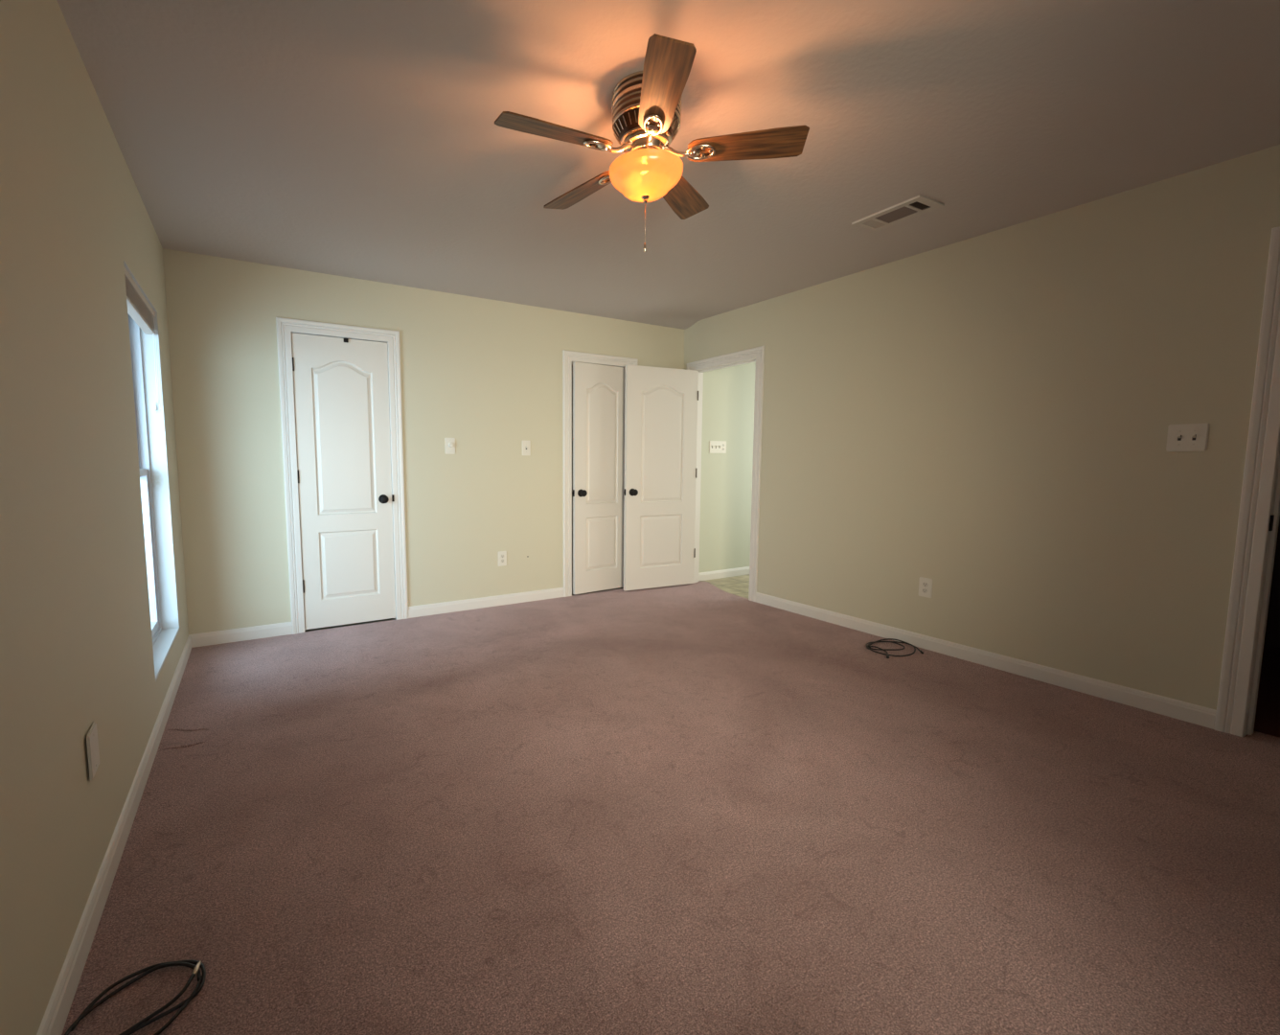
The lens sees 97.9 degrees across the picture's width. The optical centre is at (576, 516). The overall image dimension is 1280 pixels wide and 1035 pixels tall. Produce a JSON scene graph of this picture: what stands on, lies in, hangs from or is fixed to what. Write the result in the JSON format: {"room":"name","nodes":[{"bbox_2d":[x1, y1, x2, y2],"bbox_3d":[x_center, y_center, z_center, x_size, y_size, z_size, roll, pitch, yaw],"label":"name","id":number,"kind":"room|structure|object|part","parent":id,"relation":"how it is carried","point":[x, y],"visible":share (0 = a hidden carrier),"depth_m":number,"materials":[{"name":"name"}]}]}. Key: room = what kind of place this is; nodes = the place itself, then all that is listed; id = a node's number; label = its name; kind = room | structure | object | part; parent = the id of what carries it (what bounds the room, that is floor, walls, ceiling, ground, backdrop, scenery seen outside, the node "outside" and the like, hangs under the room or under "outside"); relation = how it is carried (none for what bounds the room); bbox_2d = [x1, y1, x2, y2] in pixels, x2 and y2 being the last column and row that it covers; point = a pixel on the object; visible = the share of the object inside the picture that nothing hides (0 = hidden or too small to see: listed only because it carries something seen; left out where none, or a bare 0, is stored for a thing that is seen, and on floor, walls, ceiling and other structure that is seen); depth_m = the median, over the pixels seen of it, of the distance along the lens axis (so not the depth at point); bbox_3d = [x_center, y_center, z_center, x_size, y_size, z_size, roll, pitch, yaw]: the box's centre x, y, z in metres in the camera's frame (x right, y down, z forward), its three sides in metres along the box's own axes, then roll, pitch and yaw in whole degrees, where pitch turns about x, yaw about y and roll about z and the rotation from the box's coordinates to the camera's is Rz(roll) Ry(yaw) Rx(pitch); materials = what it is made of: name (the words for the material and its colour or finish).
{"room":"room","nodes":[
{"label":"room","id":0,"kind":"room"},
{"bbox_2d":[0,0,188,1034],"bbox_3d":[-1.273,-0.187,1.203,0.160,2.695,5.080,-3,6,-30],"label":"wall","id":1,"kind":"structure","parent":0,"point":[77,651],"depth_m":1.38,"materials":[{"name":"beige paint"}]},
{"bbox_2d":[86,721,99,780],"bbox_3d":[-1.285,0.623,1.476,0.007,0.122,0.098,-3,6,-32],"label":"blank wall plate","id":2,"kind":"object","parent":1,"relation":"attached to","point":[92,742],"visible":1,"depth_m":1.46,"materials":[{"name":"white plastic"}]},
{"bbox_2d":[36,635,192,1034],"bbox_3d":[-1.195,1.008,1.356,0.013,0.086,5.067,-3,6,-30],"label":"baseboard","id":3,"kind":"structure","parent":1,"relation":"attached to","point":[53,1022],"depth_m":1.47,"materials":[{"name":"white wood"}]},
{"bbox_2d":[123,260,179,681],"bbox_3d":[-2.097,-0.189,2.637,0.159,1.745,0.872,-3,6,-30],"label":"window","id":4,"kind":"structure","parent":1,"relation":"in","point":[149,424],"depth_m":3.00,"materials":[{"name":"white paint"}]},
{"bbox_3d":[-2.145,-0.604,2.570,0.027,0.865,0.832,-3,6,-30],"label":"sash","id":5,"kind":"part","parent":4,"relation":"part of","materials":[{"name":"white plastic"}]},
{"bbox_2d":[124,267,159,407],"bbox_3d":[-2.058,-0.799,2.602,0.052,0.516,0.856,-3,6,-30],"label":"window blind","id":6,"kind":"object","parent":4,"relation":"attached to","point":[139,308],"visible":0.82,"depth_m":2.62,"materials":[{"name":"beige plastic"}]},
{"bbox_3d":[-2.058,-1.039,2.578,0.050,0.032,0.856,-3,6,-30],"label":"head rail","id":7,"kind":"part","parent":6,"relation":"part of","materials":[{"name":"beige plastic"}]},
{"bbox_3d":[-2.058,-0.939,2.588,0.042,0.014,0.846,-3,6,-30],"label":"rail","id":8,"kind":"part","parent":6,"relation":"part of","materials":[{"name":"beige plastic"}]},
{"bbox_3d":[-2.237,-0.816,2.949,0.014,0.484,0.048,-3,6,-30],"label":"lift cord","id":9,"kind":"part","parent":6,"relation":"part of","materials":[{"name":"white plastic"}]},
{"bbox_3d":[-2.131,-0.192,2.617,0.080,1.731,0.868,-3,6,-30],"label":"frame","id":10,"kind":"part","parent":4,"relation":"part of","materials":[{"name":"white plastic"}]},
{"bbox_3d":[-2.114,0.215,2.666,0.036,0.875,0.832,-3,6,-30],"label":"sash","id":11,"kind":"part","parent":4,"relation":"part of","materials":[{"name":"white plastic"}]},
{"bbox_3d":[-2.062,0.672,2.740,0.079,0.012,0.868,-3,6,-30],"label":"sill","id":12,"kind":"part","parent":4,"relation":"part of","materials":[{"name":"white paint"}]},
{"bbox_2d":[162,248,684,634],"bbox_3d":[-0.936,-0.529,4.778,4.338,2.695,0.800,-3,6,-30],"label":"wall","id":13,"kind":"structure","parent":0,"point":[486,375],"depth_m":4.13,"materials":[{"name":"beige paint"}]},
{"bbox_2d":[275,317,408,634],"bbox_3d":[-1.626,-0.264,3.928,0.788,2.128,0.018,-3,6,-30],"label":"trim","id":14,"kind":"structure","parent":13,"relation":"attached to","point":[285,326],"depth_m":3.82,"materials":[{"name":"white wood"}]},
{"bbox_2d":[291,332,395,629],"bbox_3d":[-1.638,-0.229,3.956,0.638,2.026,0.168,-3,6,-30],"label":"door","id":15,"kind":"structure","parent":13,"relation":"in","point":[341,386],"depth_m":3.93,"materials":[{"name":"white paint"}]},
{"bbox_3d":[-1.404,-0.124,4.044,0.066,0.066,0.066,-3,6,-30],"label":"knob","id":16,"kind":"part","parent":15,"relation":"part of","materials":[{"name":"black metal"}]},
{"bbox_2d":[188,587,564,647],"bbox_3d":[-0.721,0.703,4.549,4.045,0.086,0.013,-3,6,-30],"label":"baseboard","id":17,"kind":"structure","parent":13,"relation":"attached to","point":[209,638],"depth_m":4.28,"materials":[{"name":"white wood"}]},
{"bbox_2d":[444,437,455,454],"bbox_3d":[-0.973,-0.543,4.278,0.078,0.124,0.022,-3,6,-30],"label":"dimmer switch","id":18,"kind":"object","parent":13,"relation":"attached to","point":[449,443],"visible":1,"depth_m":4.28,"materials":[{"name":"white plastic"}]},
{"bbox_2d":[498,550,506,566],"bbox_3d":[-0.612,0.350,4.581,0.078,0.122,0.008,-3,6,-30],"label":"wall outlet","id":19,"kind":"object","parent":13,"relation":"attached to","point":[502,555],"visible":1,"depth_m":4.58,"materials":[{"name":"white plastic"}]},
{"bbox_2d":[522,440,530,455],"bbox_3d":[-0.414,-0.566,4.601,0.078,0.124,0.020,-3,6,-30],"label":"light switch","id":20,"kind":"object","parent":13,"relation":"attached to","point":[526,445],"visible":1,"depth_m":4.61,"materials":[{"name":"white plastic"}]},
{"bbox_2d":[572,361,625,594],"bbox_3d":[0.221,-0.329,5.008,0.602,2.025,0.168,-4,7,-33],"label":"door","id":21,"kind":"structure","parent":13,"relation":"in","point":[598,389],"depth_m":4.97,"materials":[{"name":"white paint"}]},
{"bbox_3d":[0.056,-0.201,4.849,0.066,0.066,0.066,-4,7,-33],"label":"knob","id":22,"kind":"part","parent":21,"relation":"part of","materials":[{"name":"black metal"}]},
{"bbox_2d":[562,349,638,596],"bbox_3d":[0.223,-0.365,4.992,0.775,2.128,0.018,-3,6,-30],"label":"trim","id":23,"kind":"structure","parent":13,"relation":"attached to","point":[568,356],"depth_m":4.82,"materials":[{"name":"white wood"}]},
{"bbox_2d":[56,0,1279,329],"bbox_3d":[0.540,-1.582,2.111,4.338,0.190,5.340,-3,6,-30],"label":"ceiling","id":24,"kind":"structure","parent":0,"point":[357,139],"depth_m":2.08,"materials":[{"name":"grey paint"}]},
{"bbox_2d":[494,33,809,251],"bbox_3d":[0.214,-1.208,1.960,1.025,0.532,1.022,-3,6,-30],"label":"ceiling fan","id":25,"kind":"object","parent":24,"relation":"hanging from","point":[647,102],"visible":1,"depth_m":1.86,"materials":[{"name":"brown wood"}]},
{"bbox_3d":[-0.067,-1.254,1.812,0.387,0.006,0.128,-2,19,-23],"label":"blade","id":26,"kind":"part","parent":25,"relation":"part of","materials":[{"name":"brown wood"}]},
{"bbox_3d":[0.026,-1.292,2.204,0.128,0.006,0.387,-21,17,-37],"label":"blade","id":27,"kind":"part","parent":25,"relation":"part of","materials":[{"name":"brown wood"}]},
{"bbox_3d":[0.244,-1.040,1.969,0.003,0.137,0.004,-3,6,-30],"label":"pull chain","id":28,"kind":"part","parent":25,"relation":"part of","materials":[{"name":"silver metal"}]},
{"bbox_3d":[0.244,-1.175,1.955,0.258,0.096,0.258,-3,6,-30],"label":"lamp shade","id":29,"kind":"part","parent":25,"relation":"part of","materials":[{"name":"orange glass"}]},
{"bbox_3d":[0.247,-1.235,1.609,0.128,0.006,0.387,13,5,-2],"label":"blade","id":30,"kind":"part","parent":25,"relation":"part of","materials":[{"name":"brown wood"}]},
{"bbox_3d":[0.418,-1.295,2.235,0.128,0.006,0.387,-12,-2,31],"label":"blade","id":31,"kind":"part","parent":25,"relation":"part of","materials":[{"name":"brown wood"}]},
{"bbox_3d":[0.578,-1.262,1.891,0.387,0.006,0.128,1,-7,9],"label":"blade","id":32,"kind":"part","parent":25,"relation":"part of","materials":[{"name":"brown wood"}]},
{"bbox_2d":[851,194,943,231],"bbox_3d":[1.648,-1.554,2.858,0.212,0.012,0.352,-3,6,-29],"label":"ceiling vent","id":33,"kind":"object","parent":24,"relation":"in","point":[918,205],"visible":1,"depth_m":2.84,"materials":[{"name":"white metal"}]},
{"bbox_2d":[61,573,1279,1034],"bbox_3d":[1.448,0.963,2.767,6.000,0.108,5.300,-3,6,-30],"label":"floor","id":34,"kind":"structure","parent":0,"point":[699,808],"depth_m":1.73,"materials":[{"name":"carpet"}]},
{"bbox_2d":[64,959,205,1034],"bbox_3d":[-0.949,1.056,1.192,0.206,0.019,0.244,1,6,11],"label":"coaxial cable","id":35,"kind":"object","parent":34,"relation":"on","point":[194,965],"visible":1,"depth_m":1.22,"materials":[{"name":"black plastic"}]},
{"bbox_2d":[866,638,923,658],"bbox_3d":[2.003,0.832,3.518,0.349,0.024,0.272,-2,6,-16],"label":"coaxial cable","id":36,"kind":"object","parent":34,"relation":"on","point":[868,646],"visible":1,"depth_m":3.50,"materials":[{"name":"black plastic"}]},
{"bbox_2d":[698,362,755,572],"bbox_3d":[1.926,-0.642,5.925,1.772,2.700,0.070,-3,6,-30],"label":"wall","id":37,"kind":"structure","parent":0,"point":[728,394],"depth_m":5.68,"materials":[{"name":"white paint"}]},
{"bbox_2d":[708,440,726,453],"bbox_3d":[1.410,-0.694,5.568,0.224,0.118,0.020,-3,6,-30],"label":"light switch","id":38,"kind":"object","parent":37,"relation":"attached to","point":[715,446],"visible":1,"depth_m":5.56,"materials":[{"name":"white plastic"}]},
{"bbox_2d":[698,566,749,580],"bbox_3d":[1.860,0.580,5.956,1.572,0.086,0.013,-3,6,-30],"label":"baseboard","id":39,"kind":"structure","parent":37,"relation":"attached to","point":[739,571],"depth_m":5.76,"materials":[{"name":"white wood"}]},
{"bbox_2d":[683,144,1279,709],"bbox_3d":[2.361,-0.387,3.295,0.120,2.695,5.080,-3,6,-30],"label":"wall","id":40,"kind":"structure","parent":0,"point":[987,418],"depth_m":2.97,"materials":[{"name":"beige paint"}]},
{"bbox_2d":[623,365,698,590],"bbox_3d":[0.785,-0.343,5.149,0.776,2.025,0.168,-2,6,-24],"label":"door","id":41,"kind":"structure","parent":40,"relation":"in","point":[661,403],"depth_m":5.12,"materials":[{"name":"white paint"}]},
{"bbox_3d":[0.517,-0.214,4.983,0.066,0.066,0.066,-2,6,-24],"label":"knob","id":42,"kind":"part","parent":41,"relation":"part of","materials":[{"name":"black metal"}]},
{"bbox_2d":[693,358,755,582],"bbox_3d":[1.352,-0.336,5.053,0.120,2.057,0.790,-3,6,-30],"label":"trim","id":43,"kind":"structure","parent":40,"relation":"attached to","point":[700,372],"depth_m":5.37,"materials":[{"name":"white wood"}]},
{"bbox_2d":[686,345,764,601],"bbox_3d":[1.292,-0.368,5.015,0.018,2.128,0.932,-3,6,-30],"label":"trim","id":44,"kind":"structure","parent":40,"relation":"attached to","point":[758,353],"depth_m":4.66,"materials":[{"name":"white wood"}]},
{"bbox_2d":[918,576,932,597],"bbox_3d":[2.208,0.451,3.512,0.008,0.122,0.078,-3,6,-30],"label":"wall outlet","id":45,"kind":"object","parent":40,"relation":"attached to","point":[925,583],"visible":1,"depth_m":3.51,"materials":[{"name":"white plastic"}]},
{"bbox_2d":[755,592,1216,729],"bbox_3d":[2.307,0.815,3.371,0.013,0.086,5.067,-3,6,-30],"label":"baseboard","id":46,"kind":"structure","parent":40,"relation":"attached to","point":[1177,709],"depth_m":3.08,"materials":[{"name":"white wood"}]},
{"bbox_2d":[1165,423,1209,451],"bbox_3d":[2.743,-0.353,2.493,0.020,0.122,0.126,-3,6,-30],"label":"light switch","id":47,"kind":"object","parent":40,"relation":"attached to","point":[1188,437],"visible":1,"depth_m":2.49,"materials":[{"name":"white plastic"}]},
{"bbox_2d":[1214,226,1279,736],"bbox_3d":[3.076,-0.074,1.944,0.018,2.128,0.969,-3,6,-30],"label":"trim","id":48,"kind":"structure","parent":40,"relation":"attached to","point":[1264,429],"depth_m":2.33,"materials":[{"name":"white wood"}]},
{"bbox_2d":[1268,514,1274,530],"bbox_3d":[2.895,0.028,2.310,0.032,0.065,0.006,-3,6,-30],"label":"strike plate","id":49,"kind":"object","parent":40,"relation":"attached to","point":[1272,515],"visible":1,"depth_m":2.30,"materials":[{"name":"black metal"}]},
{"bbox_2d":[1263,516,1279,649],"bbox_3d":[4.051,-0.331,2.414,1.922,2.750,2.500,-3,6,-30],"label":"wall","id":50,"kind":"structure","parent":0,"point":[1272,628],"depth_m":3.53,"materials":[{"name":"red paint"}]}
]}

